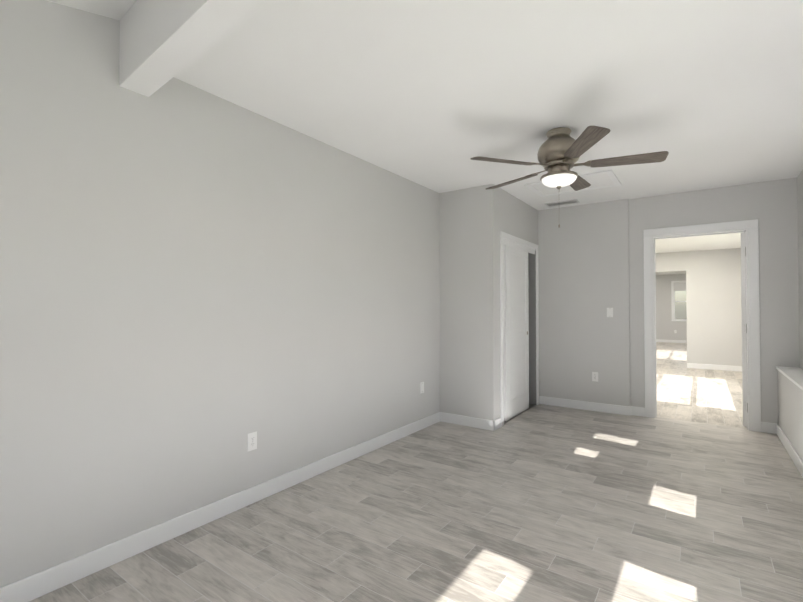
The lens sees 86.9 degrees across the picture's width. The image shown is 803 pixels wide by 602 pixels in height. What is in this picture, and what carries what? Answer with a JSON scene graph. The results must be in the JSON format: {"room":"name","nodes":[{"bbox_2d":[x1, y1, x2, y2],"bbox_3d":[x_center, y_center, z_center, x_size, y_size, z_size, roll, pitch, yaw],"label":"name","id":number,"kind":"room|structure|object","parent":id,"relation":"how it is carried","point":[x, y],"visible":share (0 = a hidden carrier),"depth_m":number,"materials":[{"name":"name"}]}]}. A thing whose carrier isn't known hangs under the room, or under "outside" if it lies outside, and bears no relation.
{"room":"empty bedroom","nodes":[
{"label":"empty bedroom","id":0,"kind":"room"},
{"bbox_2d":[46,0,136,19],"bbox_3d":[-0.687,-1.258,0.440,3.425,0.597,1.989,-1,-1,35],"label":"ceiling slope","id":1,"kind":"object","parent":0,"point":[116,9],"visible":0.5,"depth_m":2.01,"materials":[{"name":"paint"}]},
{"bbox_2d":[0,0,439,587],"bbox_3d":[2.913,-0.019,8.380,0.120,2.830,19.140,-1,-1,35],"label":"wall","id":2,"kind":"structure","parent":0,"point":[196,286],"depth_m":2.34,"materials":[{"name":"paint"}]},
{"bbox_2d":[0,412,439,601],"bbox_3d":[-1.026,1.261,2.671,0.014,0.105,5.060,-1,-1,35],"label":"baseboard","id":3,"kind":"structure","parent":2,"relation":"attached to","point":[37,585],"depth_m":2.35,"materials":[{"name":"paint"}]},
{"bbox_2d":[248,431,256,450],"bbox_3d":[-0.971,0.915,2.759,0.007,0.115,0.070,-1,-1,35],"label":"electrical outlet","id":4,"kind":"object","parent":2,"relation":"attached to","point":[252,440],"visible":1,"depth_m":2.76,"materials":[{"name":"white plastic"}]},
{"bbox_2d":[420,382,423,393],"bbox_3d":[0.217,0.909,4.442,0.006,0.115,0.070,-1,-1,35],"label":"electrical outlet","id":5,"kind":"object","parent":2,"relation":"attached to","point":[421,387],"visible":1,"depth_m":4.43,"materials":[{"name":"white plastic"}]},
{"bbox_2d":[29,342,802,601],"bbox_3d":[4.262,1.432,7.405,3.425,0.100,19.140,-1,-1,35],"label":"floor","id":6,"kind":"structure","parent":0,"point":[543,503],"depth_m":2.50,"materials":[{"name":"grey wood"}]},
{"bbox_2d":[439,184,537,420],"bbox_3d":[1.123,0.070,5.186,0.640,2.560,1.500,-1,-1,35],"label":"wall","id":7,"kind":"structure","parent":0,"point":[474,221],"depth_m":4.56,"materials":[{"name":"paint"}]},
{"bbox_2d":[440,412,495,430],"bbox_3d":[0.704,1.288,4.538,0.624,0.105,0.014,-1,-1,35],"label":"baseboard","id":8,"kind":"structure","parent":7,"relation":"attached to","point":[474,422],"depth_m":4.52,"materials":[{"name":"paint"}]},
{"bbox_2d":[503,245,528,420],"bbox_3d":[1.370,0.341,5.026,0.034,1.988,0.750,-1,-1,35],"label":"closet door","id":9,"kind":"structure","parent":7,"relation":"in","point":[516,347],"depth_m":4.96,"materials":[{"name":"paint"}]},
{"bbox_2d":[500,231,538,426],"bbox_3d":[1.387,0.303,5.075,0.120,2.090,1.270,-1,-1,35],"label":"trim","id":10,"kind":"structure","parent":7,"relation":"attached to","point":[512,241],"depth_m":5.51,"materials":[{"name":"paint"}]},
{"bbox_2d":[174,0,802,209],"bbox_3d":[1.240,-1.290,3.167,3.425,0.100,5.012,-1,-1,35],"label":"ceiling","id":11,"kind":"structure","parent":0,"point":[436,95],"depth_m":2.43,"materials":[{"name":"paint"}]},
{"bbox_2d":[119,0,267,96],"bbox_3d":[-0.159,-1.331,1.187,3.446,0.455,0.140,-1,-1,40],"label":"ceiling beam","id":12,"kind":"structure","parent":11,"relation":"attached to","point":[162,42],"depth_m":1.85,"materials":[{"name":"paint"}]},
{"bbox_2d":[545,199,579,206],"bbox_3d":[1.977,-1.204,5.219,0.380,0.012,0.170,-1,-1,35],"label":"ceiling vent","id":13,"kind":"object","parent":11,"relation":"in","point":[574,201],"visible":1,"depth_m":5.21,"materials":[{"name":"silver metal"}]},
{"bbox_2d":[471,126,668,227],"bbox_3d":[1.186,-0.885,3.139,1.336,0.709,1.288,-1,-1,35],"label":"ceiling fan","id":14,"kind":"object","parent":11,"relation":"hanging from","point":[561,150],"visible":1,"depth_m":3.00,"materials":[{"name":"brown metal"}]},
{"bbox_2d":[524,169,621,196],"bbox_3d":[1.796,-1.215,4.434,0.830,0.012,0.600,-1,-1,35],"label":"attic hatch","id":15,"kind":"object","parent":11,"relation":"attached to","point":[603,179],"depth_m":4.43,"materials":[{"name":"paint"}]},
{"bbox_2d":[538,177,798,423],"bbox_3d":[2.641,0.069,5.130,3.185,2.560,0.160,-1,-1,35],"label":"wall","id":16,"kind":"structure","parent":0,"point":[590,263],"depth_m":5.04,"materials":[{"name":"paint"}]},
{"bbox_2d":[592,372,597,381],"bbox_3d":[2.378,0.930,5.200,0.070,0.115,0.007,-1,-1,35],"label":"electrical outlet","id":17,"kind":"object","parent":16,"relation":"attached to","point":[594,376],"visible":1,"depth_m":5.20,"materials":[{"name":"white plastic"}]},
{"bbox_2d":[607,308,612,316],"bbox_3d":[2.515,0.139,5.111,0.070,0.115,0.013,-1,-1,35],"label":"light switch","id":18,"kind":"object","parent":16,"relation":"attached to","point":[609,312],"visible":1,"depth_m":5.11,"materials":[{"name":"white plastic"}]},
{"bbox_2d":[643,219,760,431],"bbox_3d":[3.289,0.254,4.693,1.031,2.178,0.156,-1,-1,35],"label":"door frame","id":19,"kind":"structure","parent":16,"relation":"attached to","point":[749,229],"depth_m":4.47,"materials":[{"name":"paint"}]},
{"bbox_2d":[741,233,745,425],"bbox_3d":[3.946,0.306,4.808,0.829,2.060,0.135,1,-1,-45],"label":"door","id":20,"kind":"structure","parent":16,"relation":"in","point":[743,331],"depth_m":4.52,"materials":[{"name":"paint"}]},
{"bbox_2d":[656,274,686,339],"bbox_3d":[9.751,0.214,15.190,3.185,2.560,0.120,-1,-1,35],"label":"wall","id":21,"kind":"structure","parent":0,"point":[666,326],"depth_m":15.25,"materials":[{"name":"paint"}]},
{"bbox_2d":[656,339,686,342],"bbox_3d":[9.710,1.440,15.119,3.120,0.105,0.014,-1,-1,35],"label":"baseboard","id":22,"kind":"structure","parent":21,"relation":"attached to","point":[657,340],"depth_m":15.15,"materials":[{"name":"paint"}]},
{"bbox_2d":[671,281,686,320],"bbox_3d":[10.085,-0.003,14.916,0.990,1.435,0.125,-1,-1,35],"label":"window","id":23,"kind":"structure","parent":21,"relation":"attached to","point":[677,286],"depth_m":15.11,"materials":[{"name":"paint"}]},
{"bbox_2d":[655,233,740,274],"bbox_3d":[6.236,-1.078,10.234,3.425,0.100,12.300,-1,-1,35],"label":"ceiling","id":24,"kind":"structure","parent":0,"point":[714,242],"depth_m":7.82,"materials":[{"name":"paint"}]},
{"bbox_2d":[655,248,741,365],"bbox_3d":[5.572,0.129,9.278,3.185,2.560,0.120,-1,-1,35],"label":"wall","id":25,"kind":"structure","parent":0,"point":[713,307],"depth_m":8.66,"materials":[{"name":"paint"}]},
{"bbox_2d":[687,363,741,371],"bbox_3d":[6.398,1.346,8.595,1.000,0.105,0.014,-1,-1,35],"label":"baseboard","id":26,"kind":"structure","parent":25,"relation":"attached to","point":[715,367],"depth_m":8.61,"materials":[{"name":"paint"}]},
{"bbox_2d":[777,370,802,460],"bbox_3d":[1.946,0.969,1.517,0.165,0.655,6.600,-1,-1,35],"label":"wall","id":27,"kind":"structure","parent":0,"point":[790,408],"depth_m":3.61,"materials":[{"name":"paint"}]},
{"bbox_2d":[772,423,802,476],"bbox_3d":[1.873,1.245,1.565,0.014,0.105,6.600,-1,-1,35],"label":"baseboard","id":28,"kind":"structure","parent":27,"relation":"attached to","point":[776,429],"depth_m":3.66,"materials":[{"name":"paint"}]},
{"bbox_2d":[776,366,802,389],"bbox_3d":[1.941,0.629,1.526,0.177,0.025,6.600,-1,-1,35],"label":"trim","id":29,"kind":"structure","parent":27,"relation":"on","point":[794,375],"depth_m":3.79,"materials":[{"name":"paint"}]},
{"bbox_2d":[797,170,802,369],"bbox_3d":[5.612,-0.047,6.472,0.120,2.830,19.140,-1,-1,35],"label":"wall","id":30,"kind":"structure","parent":0,"point":[800,226],"depth_m":4.08,"materials":[{"name":"paint"}]}
]}

